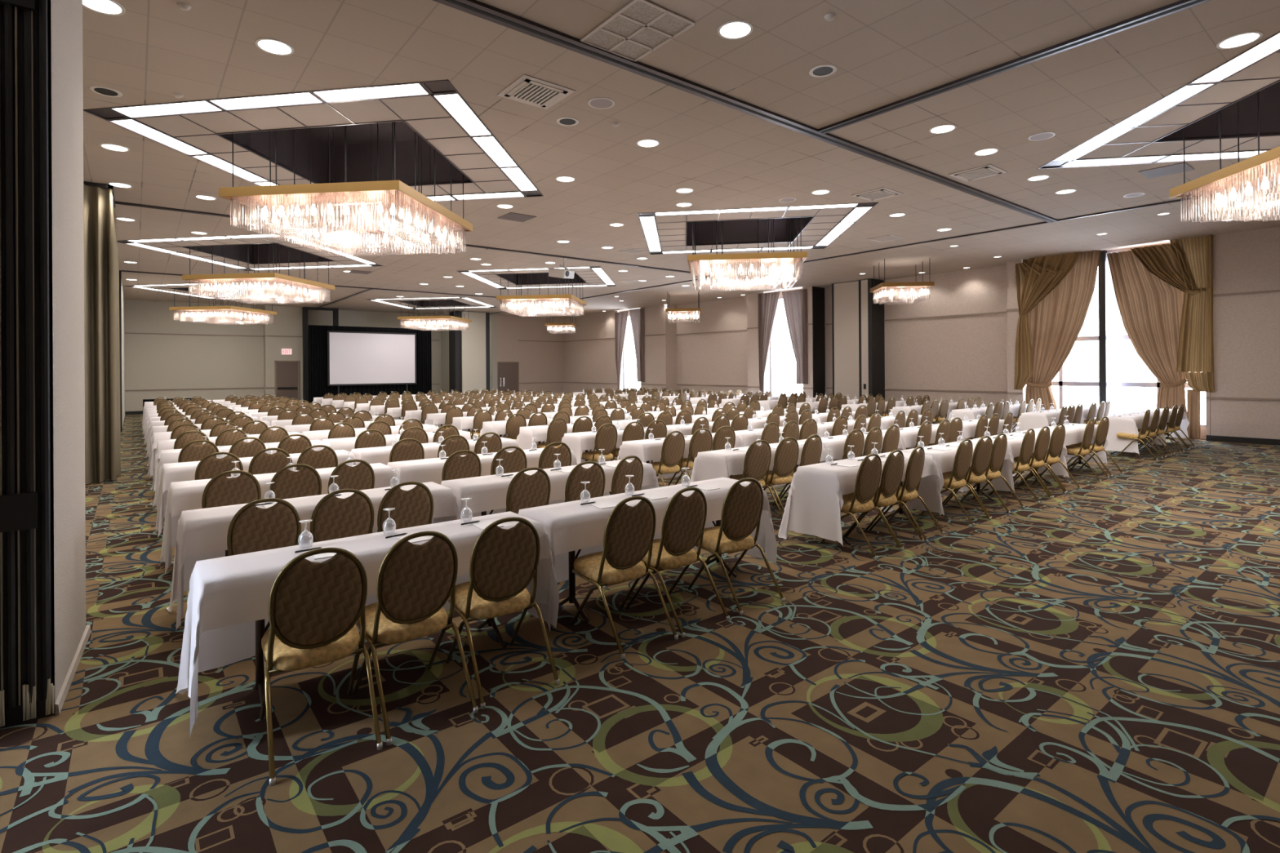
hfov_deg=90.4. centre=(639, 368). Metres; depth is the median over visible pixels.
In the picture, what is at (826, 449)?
water goblet
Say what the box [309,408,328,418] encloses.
banquet chair
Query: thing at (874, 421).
banquet chair
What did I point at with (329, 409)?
banquet chair
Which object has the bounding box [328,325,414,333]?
drape
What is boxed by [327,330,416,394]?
projection screen
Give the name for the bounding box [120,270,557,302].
trim
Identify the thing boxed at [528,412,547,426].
banquet chair
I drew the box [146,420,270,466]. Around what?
tablecloth
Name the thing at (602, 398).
banquet chair
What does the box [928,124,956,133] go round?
recessed light
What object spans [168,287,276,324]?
chandelier
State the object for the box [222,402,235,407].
tablecloth
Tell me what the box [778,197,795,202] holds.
ceiling speaker
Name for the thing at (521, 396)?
banquet chair
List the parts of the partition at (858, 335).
panel, panel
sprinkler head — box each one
[172,93,183,97]
[176,1,191,10]
[611,121,619,126]
[823,13,835,21]
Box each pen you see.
[253,502,271,506]
[294,546,322,553]
[385,533,407,538]
[461,520,479,525]
[580,502,595,505]
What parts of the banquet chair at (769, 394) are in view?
backrest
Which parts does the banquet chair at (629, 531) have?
leg, leg, seat, frame, backrest, leg, leg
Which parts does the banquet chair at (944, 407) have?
seat, backrest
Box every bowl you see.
[263,490,275,502]
[297,530,313,548]
[328,483,338,494]
[382,518,395,533]
[390,476,399,488]
[460,506,472,521]
[495,465,503,475]
[580,489,590,502]
[624,482,634,494]
[681,474,690,485]
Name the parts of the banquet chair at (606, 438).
seat, backrest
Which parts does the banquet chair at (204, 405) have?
backrest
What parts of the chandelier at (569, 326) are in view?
mounting plate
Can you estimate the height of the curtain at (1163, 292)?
4.785 m
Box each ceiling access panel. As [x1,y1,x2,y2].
[348,270,372,274]
[497,212,536,222]
[1138,162,1194,178]
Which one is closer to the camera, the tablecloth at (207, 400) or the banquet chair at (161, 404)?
the banquet chair at (161, 404)
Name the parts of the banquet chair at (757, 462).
seat, frame, backrest, leg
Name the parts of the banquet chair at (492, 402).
backrest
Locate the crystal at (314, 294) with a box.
[189,291,330,303]
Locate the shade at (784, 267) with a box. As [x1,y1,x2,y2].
[690,257,803,290]
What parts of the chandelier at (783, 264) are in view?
hanging rod, hanging rod, hanging rod, hanging rod, hanging rod, mounting plate, hanging rod, hanging rod, hanging rod, hanging rod, hanging rod, hanging rod, hanging rod, hanging rod, hanging rod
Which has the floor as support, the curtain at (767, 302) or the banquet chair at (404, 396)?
the banquet chair at (404, 396)
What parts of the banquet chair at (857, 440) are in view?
frame, backrest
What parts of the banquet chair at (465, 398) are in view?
backrest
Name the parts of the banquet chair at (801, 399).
backrest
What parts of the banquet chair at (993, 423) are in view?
frame, backrest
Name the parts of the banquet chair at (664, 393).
backrest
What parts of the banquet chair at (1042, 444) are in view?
leg, leg, seat, frame, leg, backrest, leg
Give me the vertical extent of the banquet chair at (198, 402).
0.930 m
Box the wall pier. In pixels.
[440,313,497,393]
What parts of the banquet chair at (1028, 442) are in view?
seat, frame, leg, backrest, leg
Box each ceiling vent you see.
[497,74,575,109]
[580,0,695,61]
[617,247,650,253]
[617,279,641,283]
[851,186,902,200]
[866,234,905,242]
[948,164,1008,182]
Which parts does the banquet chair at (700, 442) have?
leg, seat, leg, frame, backrest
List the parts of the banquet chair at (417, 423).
backrest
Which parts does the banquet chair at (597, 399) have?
backrest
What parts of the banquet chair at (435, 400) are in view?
backrest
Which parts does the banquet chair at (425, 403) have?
backrest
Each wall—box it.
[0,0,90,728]
[121,282,124,424]
[124,299,441,411]
[497,314,563,395]
[563,226,1279,439]
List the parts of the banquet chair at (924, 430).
frame, backrest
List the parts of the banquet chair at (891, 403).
backrest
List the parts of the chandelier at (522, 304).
mounting plate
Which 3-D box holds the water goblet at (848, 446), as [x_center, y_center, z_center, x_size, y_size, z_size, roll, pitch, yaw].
[2.301,0.920,6.931,0.077,0.150,0.076,0,0,-38]
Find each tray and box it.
[83,79,543,208]
[117,233,382,271]
[124,282,311,299]
[368,297,497,309]
[457,266,616,288]
[637,202,878,254]
[1037,31,1279,168]
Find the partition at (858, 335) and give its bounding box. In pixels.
[831,278,884,399]
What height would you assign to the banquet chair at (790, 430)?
0.935 m
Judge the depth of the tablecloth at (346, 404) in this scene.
20.25 m
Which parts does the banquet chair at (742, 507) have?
leg, leg, seat, frame, leg, backrest, leg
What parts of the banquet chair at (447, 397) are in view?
backrest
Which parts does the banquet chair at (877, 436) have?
frame, backrest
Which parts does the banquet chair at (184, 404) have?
backrest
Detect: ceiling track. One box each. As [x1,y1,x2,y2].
[432,0,1057,222]
[818,0,1210,133]
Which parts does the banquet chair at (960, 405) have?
backrest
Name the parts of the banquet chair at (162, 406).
backrest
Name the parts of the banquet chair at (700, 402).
backrest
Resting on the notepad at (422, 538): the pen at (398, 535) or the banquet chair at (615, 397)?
the pen at (398, 535)
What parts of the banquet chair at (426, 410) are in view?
backrest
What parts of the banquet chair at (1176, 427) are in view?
seat, frame, backrest, leg, leg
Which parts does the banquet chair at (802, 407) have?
backrest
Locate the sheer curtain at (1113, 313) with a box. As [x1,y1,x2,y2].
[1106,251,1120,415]
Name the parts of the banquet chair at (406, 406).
backrest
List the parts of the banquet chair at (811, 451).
leg, frame, backrest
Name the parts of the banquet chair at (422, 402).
backrest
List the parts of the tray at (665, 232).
light panel, light panel, light panel, light panel, light panel, light panel, light panel, tile panel, light panel, light panel, light panel, light panel, light panel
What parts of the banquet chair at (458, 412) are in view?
backrest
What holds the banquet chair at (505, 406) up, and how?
on the floor
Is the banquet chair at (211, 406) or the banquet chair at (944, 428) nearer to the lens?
the banquet chair at (944, 428)
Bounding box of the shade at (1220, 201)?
[1181,191,1279,222]
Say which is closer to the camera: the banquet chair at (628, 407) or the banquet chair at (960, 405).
the banquet chair at (628, 407)
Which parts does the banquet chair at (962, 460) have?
leg, leg, seat, leg, frame, backrest, leg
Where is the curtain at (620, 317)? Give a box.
[614,311,628,390]
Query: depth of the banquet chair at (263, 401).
20.09 m
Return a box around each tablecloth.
[142,400,211,422]
[142,401,216,426]
[142,404,217,430]
[142,405,226,434]
[142,407,232,439]
[144,409,239,444]
[145,413,248,450]
[146,416,258,457]
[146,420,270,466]
[147,426,283,476]
[150,431,302,491]
[152,440,325,510]
[155,449,356,536]
[160,462,398,573]
[166,481,459,629]
[175,511,559,735]
[213,399,225,402]
[217,400,269,404]
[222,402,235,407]
[227,404,240,410]
[234,404,293,411]
[241,406,328,413]
[248,408,339,420]
[259,412,362,426]
[271,415,384,427]
[284,419,404,433]
[302,423,435,440]
[312,397,323,404]
[320,397,373,406]
[322,430,471,452]
[331,398,387,408]
[343,400,402,409]
[351,437,518,465]
[355,401,420,413]
[368,403,439,415]
[385,405,460,419]
[386,447,577,484]
[403,408,482,422]
[424,410,506,427]
[432,459,658,523]
[450,413,539,439]
[456,403,503,408]
[480,404,543,409]
[480,417,576,437]
[504,407,576,413]
[516,422,620,449]
[518,477,777,631]
[533,409,607,417]
[542,402,603,407]
[560,426,674,464]
[569,413,648,420]
[572,404,631,408]
[573,391,603,395]
[592,391,624,397]
[600,400,653,404]
[605,406,654,413]
[612,416,694,429]
[613,392,646,400]
[617,432,742,479]
[631,401,683,407]
[636,394,679,402]
[644,409,710,417]
[662,395,707,402]
[666,403,720,409]
[666,420,752,435]
[689,395,737,404]
[689,440,828,493]
[691,411,757,422]
[706,406,761,413]
[720,397,768,407]
[734,425,820,447]
[747,415,812,429]
[755,408,799,417]
[758,399,806,410]
[767,395,799,399]
[777,451,944,546]
[784,431,903,493]
[795,400,848,412]
[796,396,835,401]
[798,411,855,422]
[798,419,882,437]
[838,399,858,404]
[840,402,887,413]
[866,414,933,430]
[880,439,1013,515]
[881,424,964,449]
[884,400,915,406]
[889,404,950,424]
[935,418,1012,439]
[938,401,981,413]
[947,406,1009,422]
[958,430,1069,492]
[992,403,1041,431]
[1012,422,1108,477]
[1015,408,1081,431]
[1057,405,1110,423]
[1103,412,1167,454]
[1137,408,1189,445]
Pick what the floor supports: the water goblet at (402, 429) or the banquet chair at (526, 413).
the banquet chair at (526, 413)
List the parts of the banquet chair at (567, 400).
backrest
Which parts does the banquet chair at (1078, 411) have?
frame, backrest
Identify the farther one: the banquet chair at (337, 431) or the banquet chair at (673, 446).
the banquet chair at (337, 431)
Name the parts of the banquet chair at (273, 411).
backrest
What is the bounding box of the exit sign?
[281,348,291,354]
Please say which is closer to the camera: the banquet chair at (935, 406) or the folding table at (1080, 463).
the folding table at (1080, 463)
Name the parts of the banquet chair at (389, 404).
backrest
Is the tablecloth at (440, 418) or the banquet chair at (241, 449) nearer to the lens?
the banquet chair at (241, 449)
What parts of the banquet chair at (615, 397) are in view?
backrest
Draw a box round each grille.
[590,98,613,107]
[780,198,795,201]
[1030,133,1053,140]
[1124,193,1143,196]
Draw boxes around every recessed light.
[82,0,125,15]
[99,142,129,151]
[107,182,133,187]
[115,217,135,221]
[123,261,137,263]
[190,231,208,234]
[194,195,216,199]
[254,37,293,55]
[470,257,481,260]
[496,204,513,208]
[555,175,575,182]
[556,240,569,243]
[600,246,613,248]
[608,222,624,226]
[636,138,660,147]
[636,257,648,259]
[675,187,693,193]
[675,202,693,207]
[717,20,753,39]
[811,189,830,195]
[888,213,906,217]
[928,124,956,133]
[936,227,951,231]
[973,147,999,155]
[1026,174,1049,181]
[1054,188,1076,194]
[1156,212,1170,215]
[1216,31,1262,48]
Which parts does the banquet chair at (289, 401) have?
backrest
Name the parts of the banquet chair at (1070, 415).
frame, backrest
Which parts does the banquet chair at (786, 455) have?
leg, seat, leg, frame, backrest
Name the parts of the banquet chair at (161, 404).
backrest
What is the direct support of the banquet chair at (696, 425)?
on the floor
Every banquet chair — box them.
[156,400,173,407]
[156,402,174,410]
[156,404,176,413]
[157,407,177,417]
[160,410,181,420]
[164,413,188,425]
[166,417,194,431]
[170,423,201,439]
[173,430,208,448]
[176,400,191,406]
[177,440,219,462]
[178,401,193,409]
[182,403,199,412]
[185,406,204,415]
[190,408,210,419]
[194,399,209,405]
[194,412,217,424]
[195,452,243,479]
[200,400,216,408]
[200,416,226,430]
[201,470,261,508]
[205,403,223,411]
[208,422,238,436]
[210,405,227,414]
[214,428,248,446]
[215,408,235,417]
[225,411,246,422]
[226,497,301,555]
[228,436,266,457]
[231,415,254,427]
[235,398,250,404]
[240,400,256,407]
[241,420,267,435]
[248,401,263,409]
[248,448,293,475]
[255,397,267,404]
[257,404,274,412]
[258,426,288,443]
[259,547,382,786]
[263,399,276,406]
[266,406,286,416]
[268,463,321,499]
[272,400,286,408]
[276,396,288,403]
[276,434,312,453]
[277,408,297,420]
[284,403,300,411]
[285,398,298,404]
[291,413,315,425]
[295,405,312,414]
[296,400,309,407]
[296,444,337,471]
[306,402,321,409]
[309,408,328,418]
[309,417,334,431]
[310,488,374,542]
[318,404,336,413]
[325,411,346,422]
[328,422,355,439]
[328,459,374,493]
[336,407,354,417]
[342,415,364,428]
[343,395,355,401]
[351,410,372,421]
[353,396,368,412]
[353,531,478,745]
[354,429,386,448]
[360,395,372,400]
[366,420,391,435]
[368,398,383,411]
[373,395,385,402]
[373,413,395,426]
[377,394,386,400]
[377,481,433,532]
[382,400,399,417]
[385,397,399,404]
[386,395,399,400]
[389,438,424,462]
[398,418,423,434]
[399,401,417,419]
[399,426,428,444]
[400,396,413,404]
[401,393,413,399]
[401,399,416,407]
[415,395,427,401]
[418,398,431,406]
[420,400,435,409]
[420,404,438,424]
[431,394,442,400]
[431,395,444,403]
[432,424,459,442]
[437,435,469,457]
[438,400,453,408]
[440,403,456,413]
[441,449,481,480]
[443,406,462,429]
[444,394,454,400]
[445,516,559,709]
[448,395,459,402]
[453,397,465,405]
[462,395,473,401]
[462,402,476,412]
[466,396,479,404]
[466,405,483,416]
[468,409,492,439]
[471,393,482,399]
[473,399,485,408]
[473,431,502,453]
[482,396,492,404]
[483,392,493,398]
[488,398,500,406]
[488,404,502,415]
[490,394,500,400]
[490,445,527,475]
[494,408,512,421]
[495,400,510,410]
[497,392,505,398]
[501,394,512,400]
[501,413,526,441]
[504,398,515,405]
[506,466,551,514]
[510,395,520,402]
[511,400,525,409]
[515,393,524,399]
[515,407,532,419]
[520,391,529,397]
[522,395,533,402]
[523,403,537,413]
[528,400,541,408]
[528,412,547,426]
[534,396,546,404]
[534,417,567,448]
[538,394,548,399]
[538,441,571,469]
[541,402,555,412]
[542,392,551,398]
[546,396,557,404]
[552,392,562,398]
[552,410,570,423]
[557,401,571,411]
[558,398,571,407]
[558,405,572,416]
[562,395,572,403]
[564,461,605,502]
[565,391,573,397]
[569,496,678,658]
[572,416,592,432]
[573,398,585,406]
[573,404,589,416]
[575,393,585,399]
[581,423,617,461]
[586,392,595,399]
[587,395,599,402]
[588,397,599,405]
[588,400,600,409]
[591,404,605,414]
[591,408,608,422]
[593,415,612,431]
[599,394,608,401]
[604,400,617,408]
[609,408,624,420]
[610,394,621,401]
[610,421,644,457]
[610,455,643,494]
[616,396,626,404]
[618,399,631,408]
[625,402,637,413]
[625,487,729,637]
[628,395,637,403]
[630,406,644,419]
[635,412,654,426]
[640,401,652,412]
[641,395,651,403]
[644,419,675,477]
[646,398,657,406]
[647,431,688,486]
[651,391,659,401]
[653,401,666,411]
[655,411,672,425]
[659,397,669,405]
[661,390,669,399]
[662,404,675,416]
[671,396,682,405]
[675,409,692,424]
[675,428,712,484]
[678,391,686,401]
[680,400,692,409]
[680,404,693,415]
[687,477,785,615]
[688,391,697,399]
[691,417,709,435]
[693,403,706,414]
[696,399,706,406]
[697,391,706,397]
[706,392,716,403]
[707,398,719,408]
[711,408,727,422]
[711,415,729,433]
[711,426,735,450]
[716,390,724,396]
[718,392,726,404]
[722,401,735,413]
[726,407,739,420]
[728,391,736,399]
[728,440,782,517]
[730,413,748,431]
[736,400,747,412]
[739,394,749,405]
[743,405,755,418]
[746,391,753,397]
[749,400,759,410]
[750,393,759,404]
[755,391,762,397]
[759,393,767,400]
[760,422,779,444]
[761,436,799,512]
[764,390,772,396]
[764,411,779,426]
[772,404,784,416]
[774,434,822,506]
[777,395,787,408]
[781,420,799,441]
[783,410,798,426]
[784,403,795,415]
[786,395,796,406]
[790,391,797,398]
[796,394,805,402]
[798,402,810,414]
[798,408,812,424]
[799,418,817,439]
[811,396,827,413]
[816,393,823,401]
[818,395,838,413]
[819,453,901,559]
[826,392,834,400]
[826,407,839,422]
[829,429,864,461]
[831,415,848,435]
[834,392,842,399]
[837,395,847,410]
[840,406,851,420]
[840,426,882,459]
[845,449,924,550]
[853,404,868,419]
[853,414,866,433]
[857,395,866,403]
[862,424,899,456]
[866,394,873,403]
[866,398,875,417]
[866,413,880,431]
[868,445,944,542]
[874,398,884,417]
[875,393,883,402]
[881,397,895,416]
[893,410,905,428]
[905,395,914,405]
[905,409,918,427]
[906,421,931,449]
[913,395,922,405]
[913,419,951,448]
[920,400,930,414]
[920,408,933,425]
[920,439,991,525]
[921,395,929,404]
[928,417,962,445]
[930,400,938,423]
[933,399,948,424]
[942,435,1010,519]
[955,397,964,409]
[957,433,1024,511]
[965,397,973,408]
[965,413,999,439]
[973,396,981,408]
[973,414,987,438]
[985,402,992,418]
[988,428,1052,502]
[992,401,1003,419]
[1001,400,1013,432]
[1001,412,1013,433]
[1012,400,1026,429]
[1013,399,1034,431]
[1013,426,1066,497]
[1020,423,1080,493]
[1033,398,1040,411]
[1048,404,1075,426]
[1054,403,1083,424]
[1057,405,1066,425]
[1065,418,1109,481]
[1068,416,1123,476]
[1083,401,1096,423]
[1083,401,1105,424]
[1084,400,1110,421]
[1115,408,1162,460]
[1127,407,1172,457]
[1137,406,1181,453]
[1148,404,1189,451]
[1154,404,1195,448]
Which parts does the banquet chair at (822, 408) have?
frame, backrest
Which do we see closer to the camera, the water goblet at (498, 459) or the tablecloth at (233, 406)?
the water goblet at (498, 459)
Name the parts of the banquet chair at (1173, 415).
seat, frame, leg, backrest, leg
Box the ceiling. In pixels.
[82,0,1279,317]
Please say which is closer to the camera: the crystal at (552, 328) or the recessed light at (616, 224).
the recessed light at (616, 224)
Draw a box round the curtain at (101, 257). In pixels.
[83,181,120,484]
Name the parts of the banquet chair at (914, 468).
leg, leg, seat, frame, leg, backrest, leg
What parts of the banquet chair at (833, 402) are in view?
backrest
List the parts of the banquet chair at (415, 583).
leg, leg, seat, frame, backrest, leg, leg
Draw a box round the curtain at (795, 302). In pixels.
[782,288,808,384]
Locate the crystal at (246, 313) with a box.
[175,310,268,324]
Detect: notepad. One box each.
[262,502,276,508]
[312,546,337,559]
[336,493,351,498]
[395,532,431,542]
[400,487,413,490]
[470,520,503,529]
[556,468,572,472]
[587,501,616,508]
[601,463,617,466]
[638,493,666,500]
[692,484,719,490]
[832,437,846,439]
[833,462,858,466]
[931,448,950,450]
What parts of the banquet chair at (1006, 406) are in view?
backrest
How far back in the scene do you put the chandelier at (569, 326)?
32.44 m
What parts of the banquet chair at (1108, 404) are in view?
backrest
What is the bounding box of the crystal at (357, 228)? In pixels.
[293,228,417,249]
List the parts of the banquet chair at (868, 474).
leg, leg, seat, leg, frame, backrest, leg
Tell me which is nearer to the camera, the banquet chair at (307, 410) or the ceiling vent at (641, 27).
the ceiling vent at (641, 27)
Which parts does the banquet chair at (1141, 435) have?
leg, seat, frame, leg, backrest, leg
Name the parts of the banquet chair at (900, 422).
backrest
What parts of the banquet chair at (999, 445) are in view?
leg, seat, frame, backrest, leg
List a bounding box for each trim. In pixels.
[115,200,690,273]
[119,270,122,431]
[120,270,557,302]
[124,289,1279,342]
[124,382,1279,400]
[302,306,338,402]
[316,288,373,307]
[489,196,1207,314]
[812,286,825,397]
[1097,249,1106,406]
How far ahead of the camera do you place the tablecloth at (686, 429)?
10.98 m
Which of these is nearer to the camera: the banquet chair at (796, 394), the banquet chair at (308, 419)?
the banquet chair at (308, 419)
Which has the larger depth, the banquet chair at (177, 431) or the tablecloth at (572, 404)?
the tablecloth at (572, 404)
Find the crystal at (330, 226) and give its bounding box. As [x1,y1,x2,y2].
[231,217,466,255]
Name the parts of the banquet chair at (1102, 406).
frame, backrest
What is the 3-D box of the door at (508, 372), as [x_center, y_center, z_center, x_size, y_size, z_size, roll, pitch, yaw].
[-7.256,0.741,35.020,1.318,2.200,0.134,0,0,-38]
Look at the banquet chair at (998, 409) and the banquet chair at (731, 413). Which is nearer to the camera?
the banquet chair at (731, 413)
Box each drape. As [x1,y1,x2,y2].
[307,324,431,404]
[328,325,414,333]
[1025,382,1057,410]
[1106,250,1186,383]
[1156,382,1194,439]
[1186,389,1199,439]
[1209,391,1210,435]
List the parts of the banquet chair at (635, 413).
frame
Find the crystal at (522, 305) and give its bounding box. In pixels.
[501,297,582,315]
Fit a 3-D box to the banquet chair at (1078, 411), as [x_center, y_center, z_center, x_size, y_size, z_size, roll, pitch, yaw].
[9.613,1.248,14.133,0.461,0.935,0.658,0,0,-38]
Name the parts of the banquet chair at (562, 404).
backrest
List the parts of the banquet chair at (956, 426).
backrest, frame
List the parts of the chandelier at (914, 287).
mounting plate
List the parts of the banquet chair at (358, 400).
backrest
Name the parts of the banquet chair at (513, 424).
backrest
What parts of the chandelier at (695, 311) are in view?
mounting plate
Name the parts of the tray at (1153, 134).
light panel, light panel, light panel, tile panel, light panel, light panel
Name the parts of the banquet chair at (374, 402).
backrest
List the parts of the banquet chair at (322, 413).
frame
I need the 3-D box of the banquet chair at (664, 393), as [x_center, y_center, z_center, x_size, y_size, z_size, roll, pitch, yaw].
[0.902,1.310,24.308,0.457,0.930,0.650,0,0,-41]
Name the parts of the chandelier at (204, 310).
mounting plate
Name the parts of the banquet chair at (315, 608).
leg, leg, seat, frame, backrest, leg, leg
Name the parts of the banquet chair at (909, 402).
backrest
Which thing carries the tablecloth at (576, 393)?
on the folding table
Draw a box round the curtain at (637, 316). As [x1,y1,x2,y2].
[629,307,644,382]
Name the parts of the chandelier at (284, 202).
hanging rod, bulb, bulb, hanging rod, bulb, hanging rod, bulb, bulb, hanging rod, bulb, bulb, bulb, hanging rod, bulb, bulb, bulb, hanging rod, bulb, hanging rod, bulb, hanging rod, bulb, hanging rod, bulb, mounting plate, bulb, bulb, hanging rod, bulb, hanging rod, bulb, bulb, hanging rod, bulb, hanging rod, bulb, bulb, bulb, bulb, hanging rod, bulb, hanging rod, hanging rod, bulb, bulb, bulb, hanging rod, bulb, bulb, bulb, hanging rod, hanging rod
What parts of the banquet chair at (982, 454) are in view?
leg, seat, leg, leg, frame, backrest, leg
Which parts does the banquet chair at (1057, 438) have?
leg, leg, seat, frame, leg, backrest, leg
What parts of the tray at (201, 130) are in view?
light panel, light panel, light panel, light panel, light panel, tile panel, light panel, light panel, light panel, light panel, light panel, light panel, light panel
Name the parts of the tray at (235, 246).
light panel, light panel, light panel, light panel, light panel, tile panel, light panel, light panel, light panel, light panel, light panel, light panel, light panel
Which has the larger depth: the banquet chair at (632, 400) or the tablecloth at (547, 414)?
the banquet chair at (632, 400)
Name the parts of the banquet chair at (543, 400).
backrest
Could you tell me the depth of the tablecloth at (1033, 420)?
13.54 m
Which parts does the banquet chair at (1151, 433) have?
seat, frame, leg, backrest, leg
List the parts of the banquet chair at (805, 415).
backrest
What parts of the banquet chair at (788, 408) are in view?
backrest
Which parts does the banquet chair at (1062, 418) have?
backrest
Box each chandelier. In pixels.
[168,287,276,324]
[182,244,334,304]
[218,121,472,256]
[397,300,471,330]
[496,272,586,316]
[544,311,577,333]
[665,290,701,323]
[687,217,807,291]
[870,257,934,304]
[1168,91,1279,222]
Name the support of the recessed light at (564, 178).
in the ceiling
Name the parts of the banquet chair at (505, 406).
backrest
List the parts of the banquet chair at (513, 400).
backrest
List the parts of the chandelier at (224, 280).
hanging rod, hanging rod, hanging rod, hanging rod, hanging rod, hanging rod, hanging rod, mounting plate, hanging rod, hanging rod, hanging rod, hanging rod, hanging rod, hanging rod, hanging rod, hanging rod, hanging rod, hanging rod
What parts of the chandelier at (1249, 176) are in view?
hanging rod, bulb, hanging rod, bulb, mounting plate, bulb, hanging rod, bulb, bulb, hanging rod, bulb, bulb, bulb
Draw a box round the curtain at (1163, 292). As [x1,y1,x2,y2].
[1106,235,1214,439]
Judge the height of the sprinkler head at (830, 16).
0.029 m
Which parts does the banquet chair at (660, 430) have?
frame, backrest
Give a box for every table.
[142,397,197,410]
[252,617,506,721]
[481,491,610,515]
[558,520,737,622]
[815,481,918,545]
[912,483,995,516]
[982,469,1051,495]
[1039,457,1093,479]
[1110,439,1154,456]
[1140,422,1178,448]
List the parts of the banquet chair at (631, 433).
seat, frame, backrest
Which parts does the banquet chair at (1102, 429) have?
leg, seat, leg, frame, leg, backrest, leg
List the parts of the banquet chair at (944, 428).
frame, backrest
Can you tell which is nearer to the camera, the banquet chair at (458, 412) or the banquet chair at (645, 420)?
the banquet chair at (645, 420)
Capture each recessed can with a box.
[88,85,122,97]
[556,116,578,125]
[808,64,836,77]
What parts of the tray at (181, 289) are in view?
light panel, light panel, light panel, tile panel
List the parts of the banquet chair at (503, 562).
leg, leg, seat, frame, backrest, leg, leg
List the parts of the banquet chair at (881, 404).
backrest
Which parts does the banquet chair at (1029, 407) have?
backrest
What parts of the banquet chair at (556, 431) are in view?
seat, frame, backrest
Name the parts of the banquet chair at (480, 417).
seat, backrest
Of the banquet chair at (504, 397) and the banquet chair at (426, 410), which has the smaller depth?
the banquet chair at (426, 410)
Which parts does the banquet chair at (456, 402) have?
backrest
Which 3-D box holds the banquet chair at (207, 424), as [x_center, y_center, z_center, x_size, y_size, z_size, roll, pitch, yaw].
[-7.906,1.355,11.788,0.457,0.930,0.650,0,0,-39]
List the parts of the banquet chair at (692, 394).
backrest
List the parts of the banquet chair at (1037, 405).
backrest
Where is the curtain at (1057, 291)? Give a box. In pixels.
[1013,249,1100,410]
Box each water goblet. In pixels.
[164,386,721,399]
[231,461,239,477]
[243,433,249,442]
[263,481,275,502]
[286,456,294,471]
[297,519,313,548]
[328,475,338,494]
[382,507,395,533]
[390,469,399,488]
[400,424,404,434]
[439,444,445,458]
[460,497,472,521]
[495,458,503,475]
[553,453,560,469]
[570,415,574,423]
[580,481,590,502]
[598,448,605,463]
[624,475,634,494]
[681,467,690,485]
[825,448,832,463]
[847,445,854,459]
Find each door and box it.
[275,360,299,400]
[497,361,519,392]
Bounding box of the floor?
[0,413,1279,852]
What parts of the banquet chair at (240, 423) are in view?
frame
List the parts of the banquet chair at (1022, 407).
frame, backrest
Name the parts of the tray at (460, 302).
tile panel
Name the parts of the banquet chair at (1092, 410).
backrest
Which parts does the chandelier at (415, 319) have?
mounting plate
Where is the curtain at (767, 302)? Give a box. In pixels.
[758,291,780,393]
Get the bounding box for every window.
[623,315,630,388]
[769,297,782,394]
[1050,334,1206,427]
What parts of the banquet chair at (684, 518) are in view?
leg, leg, seat, frame, leg, backrest, leg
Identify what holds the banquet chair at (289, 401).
on the floor
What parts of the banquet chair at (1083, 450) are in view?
leg, leg, seat, leg, frame, backrest, leg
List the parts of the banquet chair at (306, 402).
backrest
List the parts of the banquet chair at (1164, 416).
seat, frame, leg, backrest, leg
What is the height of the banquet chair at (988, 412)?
0.935 m
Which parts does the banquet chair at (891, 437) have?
frame, backrest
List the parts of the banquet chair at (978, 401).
backrest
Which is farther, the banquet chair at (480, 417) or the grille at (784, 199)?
the banquet chair at (480, 417)
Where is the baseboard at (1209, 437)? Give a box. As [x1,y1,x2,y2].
[124,410,1279,445]
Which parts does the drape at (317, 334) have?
drape panel, drape panel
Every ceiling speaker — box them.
[587,97,614,108]
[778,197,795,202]
[1027,131,1055,140]
[1123,192,1145,197]
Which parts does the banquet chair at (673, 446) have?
leg, seat, frame, leg, backrest, leg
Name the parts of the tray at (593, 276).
light panel, light panel, light panel, light panel, light panel, light panel, tile panel, light panel, light panel, light panel, light panel, light panel, light panel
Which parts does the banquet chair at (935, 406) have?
backrest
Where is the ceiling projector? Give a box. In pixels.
[548,257,574,279]
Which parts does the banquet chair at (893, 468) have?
leg, seat, leg, leg, frame, backrest, leg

